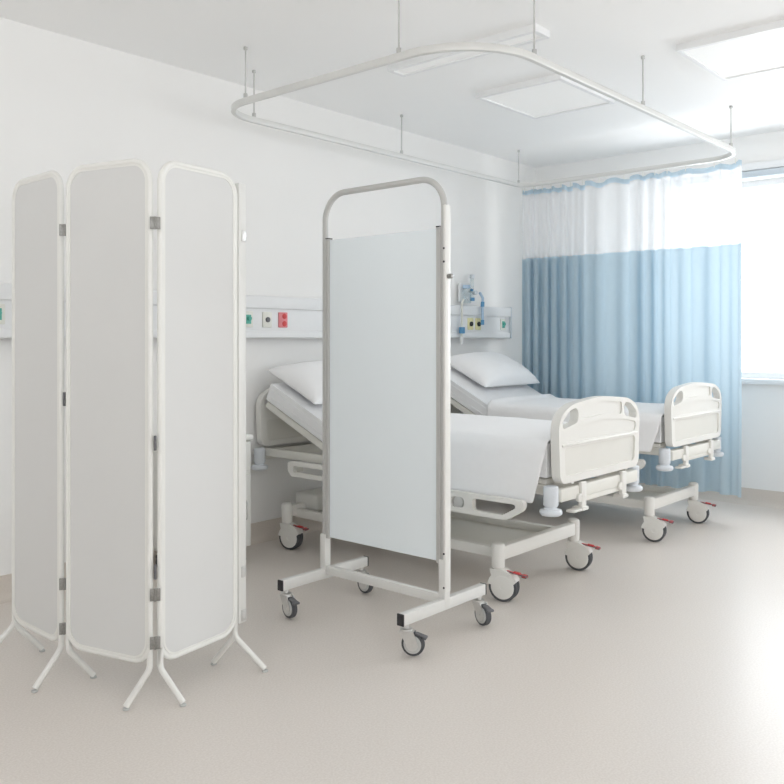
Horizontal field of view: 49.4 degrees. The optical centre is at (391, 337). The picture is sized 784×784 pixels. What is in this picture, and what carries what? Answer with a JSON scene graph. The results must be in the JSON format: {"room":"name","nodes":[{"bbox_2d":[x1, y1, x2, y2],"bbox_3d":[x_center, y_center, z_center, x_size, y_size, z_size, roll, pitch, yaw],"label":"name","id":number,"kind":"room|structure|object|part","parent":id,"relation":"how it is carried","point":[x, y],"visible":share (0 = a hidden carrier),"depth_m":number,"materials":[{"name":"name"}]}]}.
{"room":"hospital room","nodes":[
{"label":"hospital room","id":0,"kind":"room"},
{"bbox_2d":[0,17,535,575],"bbox_3d":[-1.703,-0.137,4.420,0.250,2.774,9.300,0,0,41],"label":"wall","id":1,"kind":"structure","parent":0,"point":[67,103],"depth_m":5.25,"materials":[{"name":"paint"}]},
{"bbox_2d":[0,283,156,337],"bbox_3d":[-1.610,-0.129,4.272,0.087,0.262,1.586,0,0,41],"label":"panel","id":2,"kind":"object","parent":1,"relation":"attached to","point":[5,288],"visible":0.22,"depth_m":4.01,"materials":[{"name":"grey plastic"}]},
{"bbox_2d":[0,304,4,323],"bbox_3d":[-1.834,-0.112,3.971,0.027,0.095,0.072,0,0,41],"label":"outlet","id":3,"kind":"object","parent":2,"relation":"attached to","point":[2,306],"depth_m":3.99,"materials":[{"name":"white plastic"}]},
{"bbox_3d":[-1.612,-0.217,4.274,0.078,0.078,1.576,0,0,41],"label":"rail","id":4,"kind":"part","parent":2,"relation":"part of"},
{"bbox_3d":[-1.615,-0.022,4.277,0.070,0.044,1.576,0,0,41],"label":"rail","id":5,"kind":"part","parent":2,"relation":"part of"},
{"bbox_2d":[0,516,321,603],"bbox_3d":[-1.592,1.190,4.323,0.045,0.120,8.800,0,0,41],"label":"baseboard","id":6,"kind":"structure","parent":1,"relation":"attached to","point":[268,530],"depth_m":5.24,"materials":[{"name":"plastic"}]},
{"bbox_2d":[246,295,321,337],"bbox_3d":[-0.558,-0.129,5.471,0.087,0.262,1.576,0,0,41],"label":"panel","id":7,"kind":"object","parent":1,"relation":"attached to","point":[266,316],"visible":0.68,"depth_m":5.29,"materials":[{"name":"grey plastic"}]},
{"bbox_2d":[246,311,252,326],"bbox_3d":[-0.854,-0.112,5.088,0.027,0.095,0.072,0,0,41],"label":"outlet","id":8,"kind":"object","parent":7,"relation":"attached to","point":[249,314],"depth_m":5.09,"materials":[{"name":"green plastic"}]},
{"bbox_2d":[262,312,271,326],"bbox_3d":[-0.763,-0.112,5.205,0.010,0.095,0.072,0,0,41],"label":"outlet","id":9,"kind":"object","parent":7,"relation":"attached to","point":[266,316],"depth_m":5.19,"materials":[{"name":"grey plastic"}]},
{"bbox_2d":[278,312,287,327],"bbox_3d":[-0.678,-0.112,5.301,0.010,0.095,0.072,0,0,41],"label":"outlet","id":10,"kind":"object","parent":7,"relation":"attached to","point":[282,316],"depth_m":5.29,"materials":[{"name":"red plastic"}]},
{"bbox_3d":[-0.560,-0.217,5.473,0.078,0.078,1.566,0,0,41],"label":"rail","id":11,"kind":"part","parent":7,"relation":"part of","materials":[{"name":"white plastic"}]},
{"bbox_3d":[-0.563,-0.022,5.476,0.070,0.044,1.566,0,0,41],"label":"rail","id":12,"kind":"part","parent":7,"relation":"part of","materials":[{"name":"white plastic"}]},
{"bbox_2d":[450,305,511,337],"bbox_3d":[0.477,-0.129,6.652,0.087,0.262,1.536,0,0,41],"label":"panel","id":13,"kind":"object","parent":1,"relation":"attached to","point":[497,320],"visible":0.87,"depth_m":6.89,"materials":[{"name":"white plastic"}]},
{"bbox_2d":[459,299,464,343],"bbox_3d":[0.552,-0.129,6.644,0.050,0.358,0.075,0,0,41],"label":"tube","id":14,"kind":"object","parent":13,"relation":"hanging from","point":[461,329],"visible":1,"depth_m":6.63,"materials":[{"name":"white plastic"}]},
{"bbox_2d":[458,274,477,301],"bbox_3d":[0.605,-0.390,6.759,0.095,0.230,0.160,0,0,41],"label":"oxygen flowmeter","id":15,"kind":"object","parent":13,"relation":"attached to","point":[464,289],"visible":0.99,"depth_m":6.76,"materials":[{"name":"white plastic"}]},
{"bbox_3d":[0.577,-0.360,6.784,0.018,0.150,0.160,0,0,41],"label":"mounting plate","id":16,"kind":"part","parent":15,"relation":"part of","materials":[{"name":"plastic"}]},
{"bbox_3d":[0.646,-0.424,6.783,0.064,0.163,0.037,0,0,41],"label":"knob","id":17,"kind":"part","parent":15,"relation":"part of","materials":[{"name":"plastic"}]},
{"bbox_2d":[467,318,472,329],"bbox_3d":[0.628,-0.112,6.782,0.021,0.095,0.072,0,0,41],"label":"outlet","id":18,"kind":"object","parent":13,"relation":"attached to","point":[469,320],"depth_m":6.77,"materials":[{"name":"yellow plastic"}]},
{"bbox_2d":[475,318,480,329],"bbox_3d":[0.696,-0.112,6.860,0.021,0.095,0.072,0,0,41],"label":"outlet","id":19,"kind":"object","parent":13,"relation":"attached to","point":[477,320],"depth_m":6.85,"materials":[{"name":"yellow plastic"}]},
{"bbox_3d":[0.473,-0.022,6.656,0.070,0.044,1.526,0,0,41],"label":"rail","id":20,"kind":"part","parent":13,"relation":"part of","materials":[{"name":"white plastic"}]},
{"bbox_3d":[0.476,-0.217,6.653,0.078,0.078,1.526,0,0,41],"label":"rail","id":21,"kind":"part","parent":13,"relation":"part of","materials":[{"name":"white plastic"}]},
{"bbox_2d":[479,292,484,324],"bbox_3d":[0.717,-0.238,6.836,0.051,0.266,0.032,0,0,41],"label":"gas hose","id":22,"kind":"object","parent":13,"relation":"hanging from","point":[480,293],"visible":1,"depth_m":6.82,"materials":[{"name":"blue plastic"}]},
{"bbox_2d":[500,319,505,329],"bbox_3d":[0.934,-0.112,7.126,0.027,0.095,0.072,0,0,41],"label":"outlet","id":23,"kind":"object","parent":13,"relation":"attached to","point":[502,321],"depth_m":7.11,"materials":[{"name":"plastic"}]},
{"bbox_2d":[0,494,783,783],"bbox_3d":[0.898,1.350,2.139,7.170,0.200,9.300,0,0,41],"label":"floor","id":24,"kind":"structure","parent":0,"point":[660,662],"depth_m":3.08,"materials":[{"name":"laminate"}]},
{"bbox_2d":[0,158,267,710],"bbox_3d":[-1.047,0.317,3.115,1.118,1.866,0.457,0,0,10],"label":"folding screen","id":25,"kind":"object","parent":24,"relation":"on","point":[199,594],"visible":1,"depth_m":3.03,"materials":[{"name":"white fabric"}]},
{"bbox_3d":[-1.528,1.150,3.307,0.142,0.200,0.023,0,0,-38],"label":"leg","id":26,"kind":"part","parent":25,"relation":"part of","materials":[{"name":"white metal"}]},
{"bbox_3d":[-1.437,1.150,3.372,0.123,0.200,0.023,0,0,-34],"label":"leg","id":27,"kind":"part","parent":25,"relation":"part of","materials":[{"name":"white metal"}]},
{"bbox_3d":[-1.339,0.248,3.215,0.372,1.703,0.010,0,0,42],"label":"screen panel","id":28,"kind":"part","parent":25,"relation":"part of","materials":[{"name":"white fabric"}]},
{"bbox_3d":[-1.339,0.250,3.215,0.405,1.730,0.021,0,0,42],"label":"frame","id":29,"kind":"part","parent":25,"relation":"part of","materials":[{"name":"white metal"}]},
{"bbox_3d":[-1.230,1.150,3.048,0.023,0.200,0.120,0,0,41],"label":"leg","id":30,"kind":"part","parent":25,"relation":"part of","materials":[{"name":"white metal"}]},
{"bbox_3d":[-1.128,1.150,3.098,0.023,0.200,0.120,0,0,38],"label":"leg","id":31,"kind":"part","parent":25,"relation":"part of","materials":[{"name":"white metal"}]},
{"bbox_3d":[-0.990,0.248,2.975,0.367,1.703,0.010,0,0,27],"label":"screen panel","id":32,"kind":"part","parent":25,"relation":"part of","materials":[{"name":"white fabric"}]},
{"bbox_3d":[-0.990,0.250,2.975,0.400,1.730,0.021,0,0,27],"label":"frame","id":33,"kind":"part","parent":25,"relation":"part of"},
{"bbox_3d":[-0.858,1.150,2.878,0.099,0.200,0.023,0,0,-18],"label":"leg","id":34,"kind":"part","parent":25,"relation":"part of","materials":[{"name":"white metal"}]},
{"bbox_3d":[-0.748,1.150,2.899,0.100,0.200,0.023,0,0,3],"label":"leg","id":35,"kind":"part","parent":25,"relation":"part of","materials":[{"name":"white metal"}]},
{"bbox_3d":[-0.690,0.250,3.055,0.021,1.730,0.388,0,0,32],"label":"frame","id":36,"kind":"part","parent":25,"relation":"part of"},
{"bbox_3d":[-0.690,0.248,3.055,0.010,1.703,0.355,0,0,32],"label":"screen panel","id":37,"kind":"part","parent":25,"relation":"part of","materials":[{"name":"white fabric"}]},
{"bbox_3d":[-0.638,1.150,3.236,0.125,0.200,0.023,0,0,30],"label":"leg","id":38,"kind":"part","parent":25,"relation":"part of","materials":[{"name":"white metal"}]},
{"bbox_3d":[-0.534,1.150,3.201,0.139,0.200,0.023,0,0,8],"label":"leg","id":39,"kind":"part","parent":25,"relation":"part of","materials":[{"name":"white metal"}]},
{"bbox_2d":[153,434,252,563],"bbox_3d":[-1.032,0.892,4.663,0.392,0.716,0.440,0,0,41],"label":"base cabinet","id":40,"kind":"object","parent":24,"relation":"on","point":[248,436],"visible":0.16,"depth_m":4.67,"materials":[{"name":"silver metal"}]},
{"bbox_2d":[153,434,252,442],"bbox_3d":[-1.044,0.550,4.674,0.360,0.032,0.440,0,0,41],"label":"countertop","id":41,"kind":"structure","parent":40,"relation":"on","point":[248,436],"depth_m":4.70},
{"bbox_3d":[-0.797,0.940,4.656,0.029,0.110,0.010,0,0,41],"label":"handle","id":42,"kind":"part","parent":40,"relation":"part of","materials":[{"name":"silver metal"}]},
{"bbox_3d":[-0.912,0.655,4.558,0.018,0.150,0.390,0,0,41],"label":"drawer","id":43,"kind":"part","parent":40,"relation":"part of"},
{"bbox_3d":[-0.912,0.940,4.558,0.018,0.380,0.390,0,0,41],"label":"door","id":44,"kind":"part","parent":40,"relation":"part of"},
{"bbox_2d":[278,177,493,655],"bbox_3d":[-0.025,0.280,3.747,0.816,1.927,0.564,0,0,41],"label":"screen","id":45,"kind":"object","parent":24,"relation":"on","point":[386,297],"visible":1,"depth_m":3.74,"materials":[{"name":"fabric"}]},
{"bbox_3d":[-0.048,0.198,3.767,0.731,1.763,0.027,0,0,41],"label":"arch frame","id":46,"kind":"part","parent":45,"relation":"part of","materials":[{"name":"metal"}]},
{"bbox_2d":[251,389,642,601],"bbox_3d":[0.232,0.766,4.795,2.126,0.968,0.960,0,0,41],"label":"hospital bed","id":47,"kind":"object","parent":24,"relation":"on","point":[598,438],"visible":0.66,"depth_m":4.25,"materials":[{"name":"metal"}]},
{"bbox_3d":[-0.546,0.470,5.477,0.049,0.376,0.814,0,0,41],"label":"headboard","id":48,"kind":"part","parent":47,"relation":"part of","materials":[{"name":"beige plastic"}]},
{"bbox_3d":[-0.544,0.561,5.475,0.028,0.127,0.713,0,0,41],"label":"inset panel","id":49,"kind":"part","parent":47,"relation":"part of","materials":[{"name":"beige plastic"}]},
{"bbox_3d":[-0.624,1.036,5.066,0.066,0.119,0.066,0,0,41],"label":"leg post","id":50,"kind":"part","parent":47,"relation":"part of","materials":[{"name":"beige plastic"}]},
{"bbox_3d":[-0.264,0.550,5.229,0.633,0.336,0.790,0,0,41],"label":"backrest frame","id":51,"kind":"part","parent":47,"relation":"part of","materials":[{"name":"metal"}]},
{"bbox_3d":[-0.300,0.747,4.641,0.768,0.083,0.028,0,0,41],"label":"rail","id":52,"kind":"part","parent":47,"relation":"part of","materials":[{"name":"beige plastic"}]},
{"bbox_3d":[-0.371,0.990,5.324,0.200,0.100,0.460,0,0,41],"label":"motor","id":53,"kind":"part","parent":47,"relation":"part of","materials":[{"name":"beige plastic"}]},
{"bbox_2d":[266,383,551,477],"bbox_3d":[0.237,0.453,4.790,1.931,0.359,0.818,0,0,41],"label":"mattress","id":54,"kind":"object","parent":47,"relation":"on","point":[284,397],"visible":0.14,"depth_m":4.95,"materials":[{"name":"white fabric"}]},
{"bbox_2d":[267,361,321,403],"bbox_3d":[-0.352,0.264,5.280,0.413,0.245,0.740,0,0,41],"label":"pillow","id":55,"kind":"object","parent":54,"relation":"on","point":[305,378],"visible":0.32,"depth_m":5.05,"materials":[{"name":"white fabric"}]},
{"bbox_2d":[450,413,608,502],"bbox_3d":[0.516,0.608,4.547,1.216,0.318,0.895,0,0,41],"label":"sheet","id":56,"kind":"object","parent":54,"relation":"on","point":[490,455],"visible":0.55,"depth_m":4.04,"materials":[{"name":"white fabric"}]},
{"bbox_3d":[0.226,0.715,4.799,2.096,0.095,0.770,0,0,41],"label":"bed frame","id":57,"kind":"part","parent":47,"relation":"part of","materials":[{"name":"metal"}]},
{"bbox_3d":[0.345,0.785,4.076,0.683,0.100,0.028,0,0,41],"label":"rail","id":58,"kind":"part","parent":47,"relation":"part of","materials":[{"name":"beige plastic"}]},
{"bbox_3d":[0.507,1.036,4.074,0.066,0.119,0.066,0,0,41],"label":"leg post","id":59,"kind":"part","parent":47,"relation":"part of","materials":[{"name":"beige plastic"}]},
{"bbox_3d":[0.959,0.785,4.776,0.683,0.100,0.028,0,0,41],"label":"rail","id":60,"kind":"part","parent":47,"relation":"part of","materials":[{"name":"beige plastic"}]},
{"bbox_3d":[0.982,1.036,4.615,0.066,0.119,0.066,0,0,41],"label":"leg post","id":61,"kind":"part","parent":47,"relation":"part of","materials":[{"name":"beige plastic"}]},
{"bbox_3d":[0.999,0.470,4.122,0.049,0.376,0.814,0,0,41],"label":"footboard","id":62,"kind":"part","parent":47,"relation":"part of","materials":[{"name":"beige plastic"}]},
{"bbox_3d":[0.997,0.561,4.123,0.028,0.127,0.713,0,0,41],"label":"inset panel","id":63,"kind":"part","parent":47,"relation":"part of","materials":[{"name":"white plastic"}]},
{"bbox_2d":[450,382,723,541],"bbox_3d":[1.219,0.766,6.041,1.966,0.968,0.965,0,0,41],"label":"hospital bed","id":64,"kind":"object","parent":24,"relation":"on","point":[694,416],"visible":0.41,"depth_m":5.39,"materials":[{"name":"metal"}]},
{"bbox_3d":[0.503,0.561,6.669,0.028,0.127,0.718,0,0,41],"label":"inset panel","id":65,"kind":"part","parent":64,"relation":"part of","materials":[{"name":"beige plastic"}]},
{"bbox_3d":[0.781,0.532,6.425,0.629,0.371,0.795,0,0,41],"label":"backrest frame","id":66,"kind":"part","parent":64,"relation":"part of","materials":[{"name":"metal"}]},
{"bbox_2d":[450,369,664,442],"bbox_3d":[1.221,0.432,6.039,1.779,0.401,0.828,0,0,41],"label":"mattress","id":67,"kind":"object","parent":64,"relation":"on","point":[469,393],"visible":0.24,"depth_m":6.17,"materials":[{"name":"white fabric"}]},
{"bbox_2d":[450,352,539,386],"bbox_3d":[0.764,0.234,6.540,0.407,0.252,0.740,0,0,41],"label":"pillow","id":68,"kind":"object","parent":67,"relation":"on","point":[488,369],"visible":0.98,"depth_m":6.36,"materials":[{"name":"white fabric"}]},
{"bbox_2d":[487,394,663,451],"bbox_3d":[1.427,0.557,5.858,1.256,0.266,0.912,0,0,41],"label":"blanket","id":69,"kind":"object","parent":67,"relation":"on","point":[544,406],"visible":0.33,"depth_m":5.72,"materials":[{"name":"white fabric"}]},
{"bbox_3d":[1.270,0.785,5.373,0.683,0.100,0.028,0,0,41],"label":"rail","id":70,"kind":"part","parent":64,"relation":"part of","materials":[{"name":"beige plastic"}]},
{"bbox_3d":[1.587,1.036,5.259,0.066,0.119,0.066,0,0,41],"label":"leg post","id":71,"kind":"part","parent":64,"relation":"part of","materials":[{"name":"beige plastic"}]},
{"bbox_3d":[1.213,0.715,6.046,1.936,0.095,0.775,0,0,41],"label":"bed frame","id":72,"kind":"part","parent":64,"relation":"part of","materials":[{"name":"metal"}]},
{"bbox_3d":[1.926,0.470,5.421,0.049,0.376,0.819,0,0,41],"label":"footboard","id":73,"kind":"part","parent":64,"relation":"part of","materials":[{"name":"beige plastic"}]},
{"bbox_3d":[2.042,1.036,5.778,0.066,0.119,0.066,0,0,41],"label":"leg post","id":74,"kind":"part","parent":64,"relation":"part of","materials":[{"name":"beige plastic"}]},
{"bbox_3d":[1.924,0.561,5.423,0.028,0.127,0.718,0,0,41],"label":"inset panel","id":75,"kind":"part","parent":64,"relation":"part of","materials":[{"name":"white plastic"}]},
{"bbox_2d":[0,0,783,167],"bbox_3d":[0.898,-1.624,2.139,7.170,0.200,9.300,0,0,41],"label":"ceiling","id":76,"kind":"structure","parent":0,"point":[604,42],"depth_m":4.60,"materials":[{"name":"paint"}]},
{"bbox_2d":[388,51,492,76],"bbox_3d":[0.223,-1.506,4.579,0.615,0.036,0.222,0,0,41],"label":"recessed light","id":77,"kind":"object","parent":76,"relation":"in","point":[412,66],"depth_m":4.62,"materials":[{"name":"white plastic"}]},
{"bbox_2d":[397,33,539,73],"bbox_3d":[0.379,-1.507,4.496,0.910,0.022,0.090,0,0,41],"label":"diffuser","id":78,"kind":"object","parent":77,"relation":"attached to","point":[527,38],"depth_m":4.54,"materials":[{"name":"white"}]},
{"bbox_2d":[231,0,735,186],"bbox_3d":[0.711,-1.374,5.216,1.796,0.300,3.106,0,0,41],"label":"track","id":79,"kind":"object","parent":76,"relation":"hanging from","point":[399,56],"visible":1,"depth_m":4.53,"materials":[{"name":"metal"}]},
{"bbox_3d":[-0.767,-1.389,4.464,0.008,0.270,0.008,0,0,41],"label":"suspension rod","id":80,"kind":"part","parent":79,"relation":"part of","materials":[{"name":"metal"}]},
{"bbox_3d":[-0.785,-1.389,4.852,0.008,0.270,0.008,0,0,41],"label":"suspension rod","id":81,"kind":"part","parent":79,"relation":"part of","materials":[{"name":"metal"}]},
{"bbox_3d":[0.030,-1.389,3.765,0.008,0.270,0.008,0,0,41],"label":"suspension rod","id":82,"kind":"part","parent":79,"relation":"part of","materials":[{"name":"metal"}]},
{"bbox_3d":[0.066,-1.389,5.822,0.008,0.270,0.008,0,0,41],"label":"suspension rod","id":83,"kind":"part","parent":79,"relation":"part of","materials":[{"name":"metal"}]},
{"bbox_3d":[0.631,-1.389,3.783,0.008,0.270,0.008,0,0,41],"label":"suspension rod","id":84,"kind":"part","parent":79,"relation":"part of","materials":[{"name":"metal"}]},
{"bbox_2d":[522,158,741,497],"bbox_3d":[1.724,-0.075,6.369,1.784,2.294,0.114,0,0,42],"label":"privacy curtain","id":85,"kind":"object","parent":79,"relation":"hanging from","point":[632,287],"visible":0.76,"depth_m":6.28,"materials":[{"name":"blue fabric"}]},
{"bbox_3d":[1.357,-1.389,4.610,0.008,0.270,0.008,0,0,41],"label":"suspension rod","id":86,"kind":"part","parent":79,"relation":"part of","materials":[{"name":"metal"}]},
{"bbox_3d":[2.227,-1.389,5.602,0.008,0.270,0.008,0,0,41],"label":"suspension rod","id":87,"kind":"part","parent":79,"relation":"part of","materials":[{"name":"metal"}]},
{"bbox_2d":[470,23,549,46],"bbox_3d":[0.609,-1.506,4.238,0.377,0.036,0.224,0,0,41],"label":"recessed light","id":88,"kind":"object","parent":76,"relation":"in","point":[520,36],"depth_m":4.25,"materials":[{"name":"white plastic"}]},
{"bbox_2d":[476,74,614,118],"bbox_3d":[0.968,-1.506,5.350,0.600,0.036,0.680,0,0,41],"label":"recessed light","id":89,"kind":"object","parent":76,"relation":"in","point":[555,94],"visible":0.83,"depth_m":5.30,"materials":[{"name":"white plastic"}]},
{"bbox_2d":[676,19,783,80],"bbox_3d":[1.927,-1.506,4.482,0.615,0.036,0.680,0,0,41],"label":"recessed light","id":90,"kind":"object","parent":76,"relation":"in","point":[759,49],"visible":1,"depth_m":4.45,"materials":[{"name":"white plastic"}]},
{"bbox_2d":[536,130,783,491],"bbox_3d":[3.882,-0.137,5.540,6.670,2.774,0.250,0,0,41],"label":"wall","id":91,"kind":"structure","parent":0,"point":[762,434],"depth_m":6.42,"materials":[{"name":"paint"}]},
{"bbox_2d":[638,483,783,508],"bbox_3d":[3.785,1.190,5.429,6.670,0.120,0.045,0,0,41],"label":"baseboard","id":92,"kind":"structure","parent":91,"relation":"attached to","point":[749,496],"depth_m":6.39,"materials":[{"name":"plastic"}]},
{"bbox_2d":[742,177,783,378],"bbox_3d":[3.037,-0.445,6.275,1.910,1.500,0.060,0,0,41],"label":"window","id":93,"kind":"structure","parent":91,"relation":"in","point":[777,181],"depth_m":6.44,"materials":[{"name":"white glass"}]},
{"bbox_2d":[742,159,783,171],"bbox_3d":[4.189,-1.280,5.078,5.900,0.055,0.050,0,0,41],"label":"trim","id":94,"kind":"structure","parent":91,"relation":"attached to","point":[780,162],"depth_m":6.31,"materials":[{"name":"white paint"}]},
{"bbox_2d":[742,167,783,179],"bbox_3d":[2.938,-1.222,6.162,2.004,0.056,0.060,0,0,41],"label":"roller blind","id":95,"kind":"object","parent":91,"relation":"attached to","point":[780,170],"visible":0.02,"depth_m":6.30,"materials":[{"name":"white fabric"}]},
{"bbox_2d":[742,378,783,384],"bbox_3d":[4.119,0.325,5.150,5.200,0.040,0.075,0,0,41],"label":"trim","id":96,"kind":"structure","parent":91,"relation":"attached to","point":[744,380],"depth_m":6.30,"materials":[{"name":"white paint"}]}
]}

